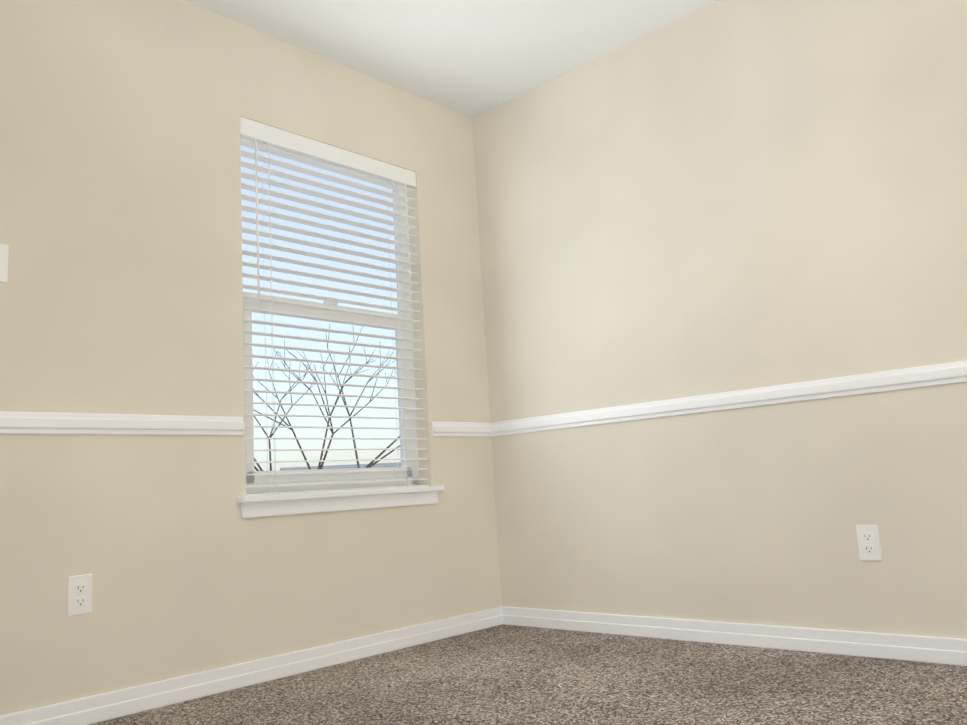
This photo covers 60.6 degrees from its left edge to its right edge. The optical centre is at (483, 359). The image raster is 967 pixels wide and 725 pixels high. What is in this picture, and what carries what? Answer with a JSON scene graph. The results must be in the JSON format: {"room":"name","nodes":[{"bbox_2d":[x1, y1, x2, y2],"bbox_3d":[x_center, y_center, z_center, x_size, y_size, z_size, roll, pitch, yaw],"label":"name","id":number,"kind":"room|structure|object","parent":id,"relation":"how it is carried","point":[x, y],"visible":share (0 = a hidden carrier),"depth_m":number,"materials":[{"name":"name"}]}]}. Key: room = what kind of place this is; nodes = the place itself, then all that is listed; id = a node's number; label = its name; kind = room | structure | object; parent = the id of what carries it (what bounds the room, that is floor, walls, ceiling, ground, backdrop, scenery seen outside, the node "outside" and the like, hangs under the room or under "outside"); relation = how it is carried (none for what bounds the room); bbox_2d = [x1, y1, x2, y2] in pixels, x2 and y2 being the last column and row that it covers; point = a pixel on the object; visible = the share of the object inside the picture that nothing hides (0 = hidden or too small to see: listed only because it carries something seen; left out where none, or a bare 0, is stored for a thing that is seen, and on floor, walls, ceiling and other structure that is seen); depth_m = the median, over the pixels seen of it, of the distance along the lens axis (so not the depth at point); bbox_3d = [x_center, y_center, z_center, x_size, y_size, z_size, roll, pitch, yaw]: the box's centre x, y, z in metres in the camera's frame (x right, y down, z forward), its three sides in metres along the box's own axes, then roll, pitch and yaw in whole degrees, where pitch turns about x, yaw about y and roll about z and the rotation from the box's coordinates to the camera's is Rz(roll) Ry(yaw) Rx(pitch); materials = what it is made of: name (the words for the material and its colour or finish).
{"room":"empty room","nodes":[
{"label":"empty room","id":0,"kind":"room"},
{"bbox_2d":[0,0,501,714],"bbox_3d":[-1.117,-0.108,2.829,0.120,2.440,3.430,-11,-12,42],"label":"wall","id":1,"kind":"structure","parent":0,"point":[120,208],"depth_m":2.81,"materials":[{"name":"beige paint"}]},
{"bbox_2d":[0,244,8,281],"bbox_3d":[-1.430,-0.288,2.425,0.019,0.115,0.070,-11,-12,42],"label":"light switch","id":2,"kind":"object","parent":1,"relation":"attached to","point":[3,262],"visible":1,"depth_m":2.44,"materials":[{"name":"white plastic"}]},
{"bbox_2d":[67,574,91,615],"bbox_3d":[-1.201,0.701,2.464,0.008,0.115,0.070,-11,-12,42],"label":"electrical outlet","id":3,"kind":"object","parent":1,"relation":"attached to","point":[79,602],"visible":1,"depth_m":2.46,"materials":[{"name":"white plastic"}]},
{"bbox_2d":[0,411,243,434],"bbox_3d":[-1.148,0.204,2.623,0.020,0.065,0.862,-11,-12,42],"label":"trim","id":4,"kind":"structure","parent":1,"relation":"attached to","point":[11,422],"depth_m":2.61,"materials":[{"name":"white paint"}]},
{"bbox_2d":[0,606,503,724],"bbox_3d":[-0.661,1.083,2.962,0.016,0.078,2.144,-11,-12,42],"label":"baseboard","id":5,"kind":"structure","parent":1,"relation":"attached to","point":[93,709],"depth_m":2.78,"materials":[{"name":"white paint"}]},
{"bbox_2d":[240,135,419,493],"bbox_3d":[-0.639,-0.175,3.411,0.057,1.425,0.900,-11,-12,42],"label":"window","id":6,"kind":"structure","parent":1,"relation":"in","point":[280,479],"depth_m":3.39,"materials":[{"name":"white plastic"}]},
{"bbox_2d":[240,117,427,495],"bbox_3d":[-0.593,-0.179,3.368,0.070,1.434,0.894,-11,-12,42],"label":"window blinds","id":7,"kind":"object","parent":6,"relation":"attached to","point":[258,131],"visible":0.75,"depth_m":3.36,"materials":[{"name":"white plastic"}]},
{"bbox_2d":[237,486,444,517],"bbox_3d":[-0.540,0.553,3.247,0.123,0.075,0.970,-11,-12,42],"label":"window sill","id":8,"kind":"structure","parent":1,"relation":"attached to","point":[277,505],"depth_m":3.16,"materials":[{"name":"white paint"}]},
{"bbox_2d":[431,421,491,436],"bbox_3d":[-0.105,0.314,3.733,0.020,0.065,0.343,-11,-12,42],"label":"trim","id":9,"kind":"structure","parent":1,"relation":"attached to","point":[463,429],"depth_m":3.73,"materials":[{"name":"white paint"}]},
{"bbox_2d":[184,0,719,117],"bbox_3d":[0.289,-1.670,1.662,4.190,0.120,3.430,-11,-12,42],"label":"ceiling","id":10,"kind":"structure","parent":0,"point":[471,58],"depth_m":3.37,"materials":[{"name":"paint"}]},
{"bbox_2d":[90,624,966,724],"bbox_3d":[0.440,0.856,1.272,4.190,0.120,3.430,-11,-12,42],"label":"floor","id":11,"kind":"structure","parent":0,"point":[502,674],"depth_m":2.50,"materials":[{"name":"carpet"}]},
{"bbox_2d":[472,0,966,638],"bbox_3d":[1.538,-0.298,2.630,4.070,2.440,0.120,-11,-12,42],"label":"wall","id":12,"kind":"structure","parent":0,"point":[720,196],"depth_m":3.08,"materials":[{"name":"beige paint"}]},
{"bbox_2d":[492,360,966,436],"bbox_3d":[1.467,0.039,2.568,3.950,0.065,0.020,-11,-12,42],"label":"trim","id":13,"kind":"structure","parent":12,"relation":"attached to","point":[953,372],"depth_m":3.01,"materials":[{"name":"white paint"}]},
{"bbox_2d":[504,606,966,665],"bbox_3d":[1.518,0.871,2.441,3.950,0.078,0.016,-11,-12,42],"label":"baseboard","id":14,"kind":"structure","parent":12,"relation":"attached to","point":[928,649],"depth_m":2.93,"materials":[{"name":"white paint"}]},
{"bbox_2d":[856,525,881,560],"bbox_3d":[1.263,0.600,2.712,0.070,0.115,0.008,-11,-12,42],"label":"electrical outlet","id":15,"kind":"object","parent":12,"relation":"attached to","point":[869,546],"visible":1,"depth_m":2.71,"materials":[{"name":"white plastic"}]},
{"label":"outside","id":16,"kind":"structure","parent":0,"visible":0},
{"bbox_3d":[-34.429,13.941,51.553,116.000,0.320,150.000,-11,-12,42],"label":"ground","id":17,"kind":"structure","parent":16,"visible":0},
{"bbox_2d":[253,326,399,470],"bbox_3d":[-2.944,2.830,16.446,3.970,7.212,7.490,-11,-12,42],"label":"tree","id":18,"kind":"object","parent":17,"relation":"on","point":[325,455],"depth_m":16.25,"materials":[{"name":"grey plant"}]},
{"bbox_2d":[280,462,400,469],"bbox_3d":[-4.643,8.106,43.409,11.700,5.375,8.740,0,-9,-22],"label":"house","id":19,"kind":"structure","parent":17,"relation":"on","point":[349,466],"depth_m":42.68,"materials":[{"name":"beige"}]}
]}

